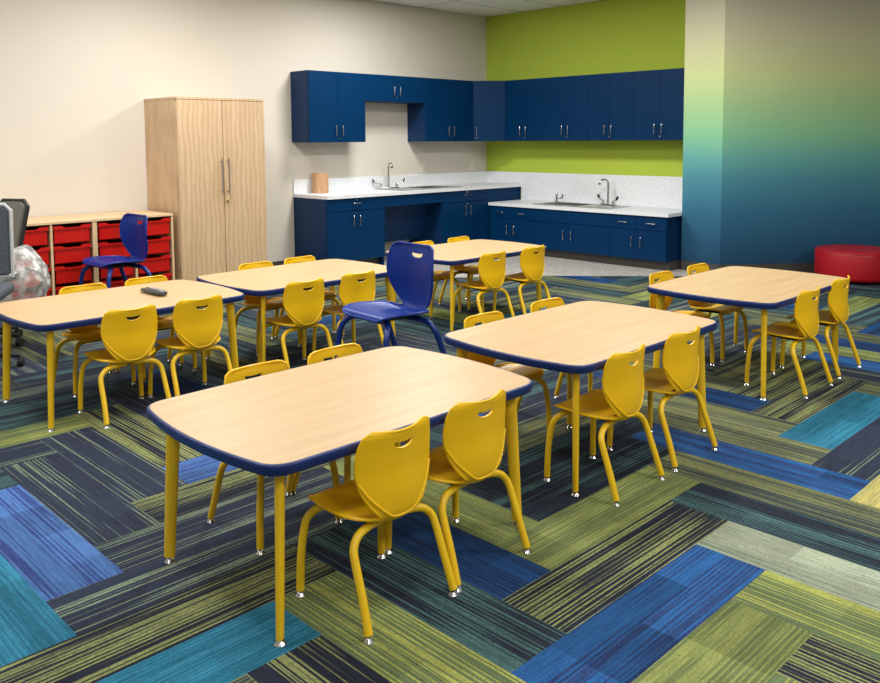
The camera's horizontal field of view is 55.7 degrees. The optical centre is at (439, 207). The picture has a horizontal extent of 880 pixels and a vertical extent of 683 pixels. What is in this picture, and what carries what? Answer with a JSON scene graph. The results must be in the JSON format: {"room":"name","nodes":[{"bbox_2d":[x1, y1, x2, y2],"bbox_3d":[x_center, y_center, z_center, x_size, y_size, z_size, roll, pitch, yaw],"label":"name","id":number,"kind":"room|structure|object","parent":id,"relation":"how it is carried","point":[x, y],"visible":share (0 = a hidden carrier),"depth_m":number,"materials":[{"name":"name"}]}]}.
{"room":"classroom","nodes":[
{"label":"classroom","id":0,"kind":"room"},
{"bbox_2d":[0,0,486,261],"bbox_3d":[-3.183,-0.712,7.522,10.600,3.010,0.120,-5,7,-44],"label":"wall","id":1,"kind":"structure","parent":0,"point":[76,76],"depth_m":8.14,"materials":[{"name":"beige paint"}]},
{"bbox_2d":[272,260,283,265],"bbox_3d":[-4.243,0.839,6.494,7.460,0.100,0.012,-5,7,-44],"label":"baseboard","id":2,"kind":"structure","parent":1,"relation":"attached to","point":[275,263],"depth_m":8.96,"materials":[{"name":"grey plastic"}]},
{"bbox_2d":[290,70,365,142],"bbox_3d":[-1.205,-1.099,9.118,0.766,0.757,0.358,-5,7,-44],"label":"upper cabinet","id":3,"kind":"object","parent":1,"relation":"attached to","point":[327,106],"visible":1,"depth_m":8.94,"materials":[{"name":"blue"}]},
{"bbox_2d":[365,74,424,103],"bbox_3d":[-0.604,-1.378,9.694,0.929,0.301,0.358,-5,7,-44],"label":"upper cabinet","id":4,"kind":"object","parent":1,"relation":"attached to","point":[378,88],"visible":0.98,"depth_m":9.58,"materials":[{"name":"blue wood"}]},
{"bbox_2d":[421,163,424,171],"bbox_3d":[-0.208,-0.503,10.399,0.072,0.116,0.010,-5,7,-44],"label":"wall outlet","id":5,"kind":"object","parent":1,"relation":"attached to","point":[422,164],"visible":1,"depth_m":10.39,"materials":[{"name":"beige plastic"}]},
{"bbox_2d":[407,78,472,141],"bbox_3d":[0.023,-1.205,10.329,0.831,0.757,0.358,-5,7,-44],"label":"upper cabinet","id":6,"kind":"object","parent":1,"relation":"attached to","point":[446,114],"visible":1,"depth_m":10.16,"materials":[{"name":"blue"}]},
{"bbox_2d":[473,81,504,140],"bbox_3d":[0.622,-1.242,10.742,0.612,0.757,0.612,-5,7,-44],"label":"upper cabinet","id":7,"kind":"object","parent":1,"relation":"attached to","point":[488,96],"visible":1,"depth_m":10.51,"materials":[{"name":"blue wood"}]},
{"bbox_2d":[0,276,879,682],"bbox_3d":[1.158,1.004,4.681,12.676,0.001,10.300,-5,7,-44],"label":"floor","id":8,"kind":"structure","parent":0,"point":[756,560],"depth_m":2.89,"materials":[{"name":"carpet"}]},
{"bbox_2d":[0,203,24,365],"bbox_3d":[-2.854,0.492,5.070,0.544,1.005,0.594,-2,5,-15],"label":"office chair","id":9,"kind":"object","parent":8,"relation":"on","point":[6,213],"visible":0.94,"depth_m":5.30,"materials":[{"name":"grey"}]},
{"bbox_2d":[0,198,29,345],"bbox_3d":[-3.123,0.448,5.731,0.544,0.988,0.600,1,5,17],"label":"office chair","id":10,"kind":"object","parent":8,"relation":"on","point":[20,211],"visible":0.53,"depth_m":5.91,"materials":[{"name":"grey plastic"}]},
{"bbox_2d":[0,245,51,302],"bbox_3d":[-2.868,0.475,5.642,0.418,0.436,0.383,-2,5,-20],"label":"plastic wrap","id":11,"kind":"object","parent":10,"relation":"on","point":[29,253],"visible":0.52,"depth_m":5.62,"materials":[{"name":"plastic"}]},
{"bbox_2d":[9,215,96,299],"bbox_3d":[-3.333,0.471,6.945,0.699,0.748,0.590,-5,7,-44],"label":"drawer unit","id":12,"kind":"object","parent":8,"relation":"on","point":[62,242],"visible":0.53,"depth_m":6.82,"materials":[{"name":"brown wood"}]},
{"bbox_2d":[10,267,50,289],"bbox_3d":[-3.391,0.553,6.770,0.300,0.145,0.414,-5,7,-44],"label":"tray","id":13,"kind":"object","parent":12,"relation":"on","point":[32,280],"depth_m":6.64,"materials":[{"name":"red plastic"}]},
{"bbox_2d":[10,287,51,299],"bbox_3d":[-3.394,0.717,6.790,0.300,0.145,0.414,-5,7,-44],"label":"tray","id":14,"kind":"object","parent":12,"relation":"on","point":[29,293],"depth_m":6.64,"materials":[{"name":"red plastic"}]},
{"bbox_2d":[14,247,49,267],"bbox_3d":[-3.393,0.388,6.759,0.300,0.145,0.414,-5,7,-44],"label":"tray","id":15,"kind":"object","parent":12,"relation":"on","point":[44,252],"depth_m":6.69,"materials":[{"name":"red plastic"}]},
{"bbox_2d":[23,227,47,245],"bbox_3d":[-3.398,0.224,6.745,0.300,0.145,0.414,-5,7,-44],"label":"tray","id":16,"kind":"object","parent":12,"relation":"on","point":[34,236],"depth_m":6.66,"materials":[{"name":"red plastic"}]},
{"bbox_2d":[52,224,90,243],"bbox_3d":[-3.158,0.203,6.983,0.300,0.145,0.414,-5,7,-44],"label":"tray","id":17,"kind":"object","parent":12,"relation":"on","point":[65,233],"depth_m":6.85,"materials":[{"name":"red plastic"}]},
{"bbox_2d":[53,243,90,263],"bbox_3d":[-3.160,0.367,6.997,0.300,0.145,0.414,-5,7,-44],"label":"tray","id":18,"kind":"object","parent":12,"relation":"on","point":[66,252],"depth_m":6.86,"materials":[{"name":"red plastic"}]},
{"bbox_2d":[54,262,91,283],"bbox_3d":[-3.154,0.531,7.010,0.300,0.145,0.414,-5,7,-44],"label":"tray","id":19,"kind":"object","parent":12,"relation":"on","point":[64,272],"depth_m":6.86,"materials":[{"name":"red plastic"}]},
{"bbox_2d":[55,282,91,294],"bbox_3d":[-3.149,0.696,7.020,0.300,0.145,0.414,-5,7,-44],"label":"tray","id":20,"kind":"object","parent":12,"relation":"on","point":[58,286],"depth_m":6.97,"materials":[{"name":"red plastic"}]},
{"bbox_2d":[54,283,136,396],"bbox_3d":[-1.996,0.732,4.779,0.367,0.565,0.363,-5,6,-44],"label":"chair","id":21,"kind":"object","parent":8,"relation":"on","point":[85,334],"visible":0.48,"depth_m":4.75,"materials":[{"name":"yellow plastic"}]},
{"bbox_2d":[79,213,152,287],"bbox_3d":[-2.602,0.455,6.790,0.518,0.796,0.512,4,6,40],"label":"chair","id":22,"kind":"object","parent":8,"relation":"on","point":[133,235],"visible":0.96,"depth_m":6.88,"materials":[{"name":"blue plastic"}]},
{"bbox_2d":[0,280,244,431],"bbox_3d":[-1.745,0.763,4.588,1.201,0.530,0.790,-5,7,-44],"label":"table","id":23,"kind":"object","parent":8,"relation":"on","point":[48,314],"visible":0.91,"depth_m":4.46,"materials":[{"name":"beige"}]},
{"bbox_2d":[140,287,167,295],"bbox_3d":[-1.622,0.468,4.714,0.245,0.034,0.062,4,6,42],"label":"handset","id":24,"kind":"object","parent":23,"relation":"on","point":[156,291],"visible":1,"depth_m":4.66,"materials":[{"name":"grey plastic"}]},
{"bbox_2d":[71,210,174,287],"bbox_3d":[-2.836,0.428,7.436,0.699,0.748,0.589,-5,7,-44],"label":"base cabinet","id":25,"kind":"object","parent":8,"relation":"on","point":[159,260],"visible":0.5,"depth_m":7.33,"materials":[{"name":"brown wood"}]},
{"bbox_2d":[97,221,119,239],"bbox_3d":[-2.899,0.180,7.239,0.300,0.145,0.414,-5,7,-44],"label":"tray","id":26,"kind":"object","parent":25,"relation":"on","point":[106,230],"depth_m":7.06,"materials":[{"name":"red plastic"}]},
{"bbox_2d":[98,239,130,256],"bbox_3d":[-2.896,0.345,7.247,0.300,0.145,0.414,-5,7,-44],"label":"tray","id":27,"kind":"object","parent":25,"relation":"on","point":[106,247],"depth_m":7.10,"materials":[{"name":"red plastic"}]},
{"bbox_2d":[99,267,132,278],"bbox_3d":[-2.898,0.509,7.267,0.300,0.145,0.414,-5,7,-44],"label":"tray","id":28,"kind":"object","parent":25,"relation":"on","point":[128,271],"depth_m":7.12,"materials":[{"name":"red plastic"}]},
{"bbox_2d":[99,277,134,287],"bbox_3d":[-2.894,0.674,7.279,0.300,0.145,0.414,-5,7,-44],"label":"tray","id":29,"kind":"object","parent":25,"relation":"on","point":[115,281],"depth_m":7.16,"materials":[{"name":"red plastic"}]},
{"bbox_2d":[137,218,169,235],"bbox_3d":[-2.655,0.159,7.476,0.300,0.145,0.414,-5,7,-44],"label":"tray","id":30,"kind":"object","parent":25,"relation":"on","point":[155,226],"depth_m":7.38,"materials":[{"name":"red plastic"}]},
{"bbox_2d":[138,254,170,273],"bbox_3d":[-2.659,0.488,7.503,0.300,0.145,0.414,-5,7,-44],"label":"tray","id":31,"kind":"object","parent":25,"relation":"on","point":[154,262],"depth_m":7.40,"materials":[{"name":"red plastic"}]},
{"bbox_2d":[138,272,171,280],"bbox_3d":[-2.656,0.653,7.518,0.300,0.145,0.414,-5,7,-44],"label":"tray","id":32,"kind":"object","parent":25,"relation":"on","point":[168,274],"depth_m":7.50,"materials":[{"name":"red plastic"}]},
{"bbox_2d":[147,236,170,254],"bbox_3d":[-2.657,0.324,7.488,0.300,0.145,0.414,-5,7,-44],"label":"tray","id":33,"kind":"object","parent":25,"relation":"on","point":[156,244],"depth_m":7.40,"materials":[{"name":"red plastic"}]},
{"bbox_2d":[77,304,170,428],"bbox_3d":[-1.623,0.771,4.276,0.367,0.565,0.363,-5,7,-45],"label":"chair","id":34,"kind":"object","parent":8,"relation":"on","point":[125,341],"visible":0.99,"depth_m":4.18,"materials":[{"name":"yellow plastic"}]},
{"bbox_2d":[115,275,197,382],"bbox_3d":[-1.723,0.708,5.047,0.363,0.565,0.367,4,7,44],"label":"chair","id":35,"kind":"object","parent":8,"relation":"on","point":[164,323],"visible":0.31,"depth_m":5.07,"materials":[{"name":"yellow plastic"}]},
{"bbox_2d":[148,295,232,397],"bbox_3d":[-1.351,0.748,4.530,0.367,0.565,0.363,-5,7,-45],"label":"chair","id":36,"kind":"object","parent":8,"relation":"on","point":[196,329],"visible":0.97,"depth_m":4.43,"materials":[{"name":"yellow plastic"}]},
{"bbox_2d":[144,96,267,280],"bbox_3d":[-2.213,-0.141,7.973,0.915,1.787,0.662,-5,7,-44],"label":"tall cabinet","id":37,"kind":"object","parent":8,"relation":"on","point":[205,156],"visible":0.87,"depth_m":7.70,"materials":[{"name":"brown wood"}]},
{"bbox_2d":[229,261,301,355],"bbox_3d":[-1.183,0.657,5.629,0.367,0.565,0.363,-5,7,-45],"label":"chair","id":38,"kind":"object","parent":8,"relation":"on","point":[252,302],"visible":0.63,"depth_m":5.63,"materials":[{"name":"yellow plastic"}]},
{"bbox_2d":[207,360,342,554],"bbox_3d":[-0.605,0.866,3.030,0.367,0.565,0.363,-5,6,-43],"label":"chair","id":39,"kind":"object","parent":8,"relation":"on","point":[237,374],"visible":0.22,"depth_m":3.02,"materials":[{"name":"yellow plastic"}]},
{"bbox_2d":[196,259,394,361],"bbox_3d":[-0.904,0.687,5.459,1.201,0.530,0.790,-5,7,-44],"label":"table","id":40,"kind":"object","parent":8,"relation":"on","point":[263,282],"visible":0.67,"depth_m":5.34,"materials":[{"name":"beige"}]},
{"bbox_2d":[257,278,334,366],"bbox_3d":[-0.871,0.702,5.059,0.367,0.565,0.363,-5,6,-43],"label":"chair","id":41,"kind":"object","parent":8,"relation":"on","point":[303,308],"visible":0.94,"depth_m":4.96,"materials":[{"name":"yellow plastic"}]},
{"bbox_2d":[275,255,344,344],"bbox_3d":[-0.927,0.634,5.896,0.363,0.565,0.367,4,7,44],"label":"chair","id":42,"kind":"object","parent":8,"relation":"on","point":[328,294],"visible":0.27,"depth_m":5.90,"materials":[{"name":"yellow plastic"}]},
{"bbox_2d":[147,346,532,646],"bbox_3d":[-0.311,0.894,2.875,1.201,0.530,0.790,-5,7,-44],"label":"table","id":43,"kind":"object","parent":8,"relation":"on","point":[277,425],"visible":0.9,"depth_m":2.73,"materials":[{"name":"brown wood"}]},
{"bbox_2d":[312,270,383,351],"bbox_3d":[-0.583,0.676,5.357,0.367,0.565,0.363,-5,7,-44],"label":"chair","id":44,"kind":"object","parent":8,"relation":"on","point":[350,290],"visible":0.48,"depth_m":5.25,"materials":[{"name":"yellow plastic"}]},
{"bbox_2d":[291,343,410,519],"bbox_3d":[-0.347,0.844,3.284,0.363,0.565,0.367,4,7,44],"label":"chair","id":45,"kind":"object","parent":8,"relation":"on","point":[342,350],"visible":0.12,"depth_m":3.31,"materials":[{"name":"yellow plastic"}]},
{"bbox_2d":[295,416,457,643],"bbox_3d":[-0.197,0.904,2.533,0.367,0.565,0.363,-5,7,-44],"label":"chair","id":46,"kind":"object","parent":8,"relation":"on","point":[389,482],"visible":1,"depth_m":2.43,"materials":[{"name":"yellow plastic"}]},
{"bbox_2d":[334,241,446,358],"bbox_3d":[-0.265,0.608,4.747,0.512,0.796,0.518,-4,6,-42],"label":"chair","id":47,"kind":"object","parent":8,"relation":"on","point":[410,276],"visible":0.93,"depth_m":4.81,"materials":[{"name":"blue plastic"}]},
{"bbox_2d":[413,240,461,317],"bbox_3d":[-0.074,0.560,6.744,0.363,0.565,0.367,4,7,44],"label":"chair","id":48,"kind":"object","parent":8,"relation":"on","point":[437,275],"visible":0.32,"depth_m":6.74,"materials":[{"name":"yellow plastic"}]},
{"bbox_2d":[384,389,530,591],"bbox_3d":[0.056,0.881,2.793,0.367,0.565,0.363,-5,7,-44],"label":"chair","id":49,"kind":"object","parent":8,"relation":"on","point":[471,451],"visible":0.9,"depth_m":2.68,"materials":[{"name":"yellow plastic"}]},
{"bbox_2d":[385,239,546,331],"bbox_3d":[0.217,0.588,6.593,1.201,0.530,0.790,-5,7,-44],"label":"table","id":50,"kind":"object","parent":8,"relation":"on","point":[469,251],"visible":0.59,"depth_m":6.46,"materials":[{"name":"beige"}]},
{"bbox_2d":[438,236,496,309],"bbox_3d":[0.231,0.533,7.045,0.363,0.565,0.367,4,7,44],"label":"chair","id":51,"kind":"object","parent":8,"relation":"on","point":[470,270],"visible":0.56,"depth_m":7.04,"materials":[{"name":"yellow plastic"}]},
{"bbox_2d":[453,251,514,324],"bbox_3d":[0.327,0.598,6.240,0.367,0.565,0.363,-5,6,-44],"label":"chair","id":52,"kind":"object","parent":8,"relation":"on","point":[491,272],"visible":0.97,"depth_m":6.14,"materials":[{"name":"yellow plastic"}]},
{"bbox_2d":[464,311,551,454],"bbox_3d":[0.279,0.790,3.901,0.367,0.565,0.363,-5,6,-43],"label":"chair","id":53,"kind":"object","parent":8,"relation":"on","point":[533,373],"visible":0.32,"depth_m":3.93,"materials":[{"name":"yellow plastic"}]},
{"bbox_2d":[493,245,550,313],"bbox_3d":[0.661,0.569,6.570,0.367,0.565,0.363,-5,6,-44],"label":"chair","id":54,"kind":"object","parent":8,"relation":"on","point":[532,265],"visible":0.89,"depth_m":6.46,"materials":[{"name":"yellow plastic"}]},
{"bbox_2d":[517,297,603,427],"bbox_3d":[0.624,0.760,4.241,0.367,0.565,0.363,-5,7,-44],"label":"chair","id":55,"kind":"object","parent":8,"relation":"on","point":[551,302],"visible":0.15,"depth_m":4.29,"materials":[{"name":"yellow plastic"}]},
{"bbox_2d":[444,301,716,496],"bbox_3d":[0.663,0.811,3.828,1.201,0.530,0.790,-5,7,-44],"label":"table","id":56,"kind":"object","parent":8,"relation":"on","point":[577,338],"visible":0.74,"depth_m":3.67,"materials":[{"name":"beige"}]},
{"bbox_2d":[543,344,664,505],"bbox_3d":[0.669,0.829,3.388,0.363,0.565,0.367,4,7,44],"label":"chair","id":57,"kind":"object","parent":8,"relation":"on","point":[620,398],"visible":0.98,"depth_m":3.29,"materials":[{"name":"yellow plastic"}]},
{"bbox_2d":[607,326,717,471],"bbox_3d":[0.993,0.801,3.714,0.367,0.565,0.363,-5,6,-43],"label":"chair","id":58,"kind":"object","parent":8,"relation":"on","point":[679,373],"visible":0.88,"depth_m":3.59,"materials":[{"name":"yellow plastic"}]},
{"bbox_2d":[634,271,714,365],"bbox_3d":[1.438,0.685,5.100,0.367,0.565,0.363,-5,7,-44],"label":"chair","id":59,"kind":"object","parent":8,"relation":"on","point":[662,276],"visible":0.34,"depth_m":5.15,"materials":[{"name":"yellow plastic"}]},
{"bbox_2d":[687,263,747,361],"bbox_3d":[1.761,0.657,5.412,0.367,0.565,0.363,-5,7,-44],"label":"chair","id":60,"kind":"object","parent":8,"relation":"on","point":[711,308],"visible":0.6,"depth_m":5.40,"materials":[{"name":"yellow plastic"}]},
{"bbox_2d":[647,266,846,400],"bbox_3d":[1.853,0.707,5.002,1.201,0.530,0.790,-5,7,-44],"label":"table","id":61,"kind":"object","parent":8,"relation":"on","point":[763,289],"visible":0.84,"depth_m":4.84,"materials":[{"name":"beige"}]},
{"bbox_2d":[744,286,832,398],"bbox_3d":[1.963,0.716,4.677,0.367,0.565,0.363,-5,6,-43],"label":"chair","id":62,"kind":"object","parent":8,"relation":"on","point":[806,315],"visible":0.95,"depth_m":4.59,"materials":[{"name":"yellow plastic"}]},
{"bbox_2d":[779,275,861,378],"bbox_3d":[2.308,0.684,5.038,0.363,0.565,0.367,4,7,45],"label":"chair","id":63,"kind":"object","parent":8,"relation":"on","point":[837,298],"visible":0.79,"depth_m":4.92,"materials":[{"name":"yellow plastic"}]},
{"bbox_2d":[814,244,879,283],"bbox_3d":[4.076,0.545,8.170,0.750,0.310,0.750,-5,7,-44],"label":"ottoman","id":64,"kind":"object","parent":8,"relation":"on","point":[861,263],"visible":0.93,"depth_m":7.90,"materials":[{"name":"red leather"}]},
{"bbox_2d":[373,0,599,16],"bbox_3d":[1.140,-2.046,4.431,12.816,0.100,10.440,-5,7,-44],"label":"ceiling","id":65,"kind":"structure","parent":0,"point":[484,8],"depth_m":10.08,"materials":[{"name":"tile"}]},
{"bbox_2d":[384,256,695,277],"bbox_3d":[0.835,0.689,8.851,3.200,0.053,3.800,-5,7,-44],"label":"floor","id":66,"kind":"structure","parent":0,"point":[553,266],"depth_m":8.90,"materials":[{"name":"grey plastic"}]},
{"bbox_2d":[294,196,384,264],"bbox_3d":[-1.087,0.262,9.145,0.790,0.778,0.632,-5,7,-44],"label":"base cabinet","id":67,"kind":"object","parent":66,"relation":"on","point":[353,229],"visible":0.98,"depth_m":8.91,"materials":[{"name":"blue wood"}]},
{"bbox_2d":[409,189,488,244],"bbox_3d":[0.125,0.157,10.340,0.815,0.778,0.632,-5,7,-44],"label":"base cabinet","id":68,"kind":"object","parent":66,"relation":"on","point":[466,212],"visible":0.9,"depth_m":10.06,"materials":[{"name":"blue wood"}]},
{"bbox_2d":[489,187,520,239],"bbox_3d":[0.623,0.111,10.856,0.618,0.776,0.596,-5,7,-44],"label":"base cabinet","id":69,"kind":"object","parent":66,"relation":"on","point":[510,193],"visible":0.07,"depth_m":10.60,"materials":[{"name":"blue laminate"}]},
{"bbox_2d":[293,171,520,199],"bbox_3d":[-0.267,-0.291,9.928,3.134,0.188,0.617,-5,7,-44],"label":"countertop","id":70,"kind":"structure","parent":69,"relation":"on","point":[347,187],"depth_m":9.97,"materials":[{"name":"white stone"}]},
{"bbox_2d":[312,173,328,192],"bbox_3d":[-1.315,-0.276,9.163,0.176,0.223,0.176,-5,7,-44],"label":"paper towel roll","id":71,"kind":"object","parent":70,"relation":"on","point":[319,180],"visible":1,"depth_m":9.09,"materials":[{"name":"paper"}]},
{"bbox_2d":[372,162,404,187],"bbox_3d":[-0.588,-0.385,9.809,0.404,0.307,0.165,-2,5,-23],"label":"faucet","id":72,"kind":"object","parent":70,"relation":"on","point":[389,163],"visible":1,"depth_m":9.85,"materials":[{"name":"silver metal"}]},
{"bbox_2d":[384,192,442,241],"bbox_3d":[-0.428,0.115,9.671,0.900,0.578,0.397,-5,7,-44],"label":"apron","id":73,"kind":"object","parent":70,"relation":"attached to","point":[405,215],"visible":0.82,"depth_m":9.76,"materials":[{"name":"blue laminate"}]},
{"bbox_2d":[378,185,462,190],"bbox_3d":[-0.239,-0.169,9.964,1.000,0.152,0.460,-5,7,-44],"label":"sink","id":74,"kind":"object","parent":70,"relation":"in","point":[429,186],"visible":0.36,"depth_m":9.92,"materials":[{"name":"silver metal"}]},
{"bbox_2d":[490,205,531,243],"bbox_3d":[1.069,0.249,10.377,0.671,0.572,0.679,-5,7,-44],"label":"base cabinet","id":75,"kind":"object","parent":66,"relation":"on","point":[511,224],"visible":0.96,"depth_m":10.15,"materials":[{"name":"blue"}]},
{"bbox_2d":[532,208,612,263],"bbox_3d":[1.693,0.296,9.749,0.671,0.572,1.094,-5,7,-44],"label":"base cabinet","id":76,"kind":"object","parent":66,"relation":"on","point":[574,235],"visible":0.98,"depth_m":9.51,"materials":[{"name":"blue wood"}]},
{"bbox_2d":[488,172,682,217],"bbox_3d":[1.710,-0.183,9.701,0.656,0.391,2.495,-5,7,-44],"label":"countertop","id":77,"kind":"structure","parent":76,"relation":"on","point":[655,196],"depth_m":9.78,"materials":[{"name":"white stone"}]},
{"bbox_2d":[533,202,630,208],"bbox_3d":[1.649,0.038,9.780,0.440,0.152,1.080,-5,7,-44],"label":"sink","id":78,"kind":"object","parent":77,"relation":"in","point":[569,204],"visible":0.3,"depth_m":9.73,"materials":[{"name":"silver metal"}]},
{"bbox_2d":[555,192,562,201],"bbox_3d":[1.459,-0.132,10.201,0.044,0.120,0.122,-5,7,-44],"label":"faucet","id":79,"kind":"object","parent":78,"relation":"on","point":[556,193],"visible":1,"depth_m":10.21,"materials":[{"name":"silver metal"}]},
{"bbox_2d":[597,179,618,205],"bbox_3d":[1.912,-0.188,9.700,0.165,0.307,0.404,-2,5,-23],"label":"faucet","id":80,"kind":"object","parent":77,"relation":"on","point":[601,180],"visible":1,"depth_m":9.71,"materials":[{"name":"silver metal"}]},
{"bbox_2d":[610,214,681,270],"bbox_3d":[2.321,0.344,9.117,0.671,0.572,0.692,-5,7,-44],"label":"base cabinet","id":81,"kind":"object","parent":66,"relation":"on","point":[649,242],"visible":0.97,"depth_m":8.85,"materials":[{"name":"blue"}]},
{"bbox_2d":[486,0,685,176],"bbox_3d":[1.722,-0.959,10.175,0.120,3.010,3.235,-5,7,-44],"label":"wall","id":82,"kind":"structure","parent":0,"point":[602,36],"depth_m":9.97,"materials":[{"name":"green paint"}]},
{"bbox_2d":[505,78,544,140],"bbox_3d":[1.146,-1.217,10.394,0.358,0.757,0.630,-5,7,-44],"label":"upper cabinet","id":83,"kind":"object","parent":82,"relation":"attached to","point":[524,98],"visible":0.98,"depth_m":10.28,"materials":[{"name":"blue"}]},
{"bbox_2d":[545,75,587,140],"bbox_3d":[1.588,-1.183,9.948,0.358,0.757,0.626,-5,7,-44],"label":"upper cabinet","id":84,"kind":"object","parent":82,"relation":"attached to","point":[566,97],"visible":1,"depth_m":9.84,"materials":[{"name":"blue wood"}]},
{"bbox_2d":[521,172,682,208],"bbox_3d":[1.936,-0.221,9.923,0.019,0.354,2.495,-5,7,-44],"label":"backsplash","id":85,"kind":"structure","parent":82,"relation":"attached to","point":[632,190],"depth_m":9.89,"materials":[{"name":"white stone"}]},
{"bbox_2d":[588,71,634,140],"bbox_3d":[2.026,-1.150,9.508,0.358,0.757,0.618,-5,7,-44],"label":"upper cabinet","id":86,"kind":"object","parent":82,"relation":"attached to","point":[611,96],"visible":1,"depth_m":9.40,"materials":[{"name":"blue wood"}]},
{"bbox_2d":[634,68,684,139],"bbox_3d":[2.457,-1.117,9.074,0.358,0.757,0.607,-5,7,-44],"label":"upper cabinet","id":87,"kind":"object","parent":82,"relation":"attached to","point":[659,94],"visible":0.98,"depth_m":8.97,"materials":[{"name":"blue wood"}]},
{"bbox_2d":[681,0,724,264],"bbox_3d":[2.878,-0.849,8.742,0.500,3.010,0.435,-5,7,-44],"label":"wall","id":88,"kind":"structure","parent":0,"point":[704,19],"depth_m":8.57,"materials":[{"name":"paint"}]},
{"bbox_2d":[681,260,719,270],"bbox_3d":[2.709,0.618,8.676,0.012,0.100,0.438,-5,7,-44],"label":"baseboard","id":89,"kind":"structure","parent":88,"relation":"attached to","point":[684,264],"depth_m":8.73,"materials":[{"name":"grey plastic"}]},
{"bbox_2d":[720,0,879,264],"bbox_3d":[4.395,-0.845,8.584,3.100,3.010,0.120,-1,5,-4],"label":"wall","id":90,"kind":"structure","parent":0,"point":[801,137],"depth_m":8.47,"materials":[{"name":"paint"}]},
{"bbox_2d":[720,263,813,272],"bbox_3d":[4.408,0.611,8.636,3.100,0.100,0.012,-1,5,-4],"label":"baseboard","id":91,"kind":"structure","parent":90,"relation":"attached to","point":[799,267],"depth_m":8.57,"materials":[{"name":"grey plastic"}]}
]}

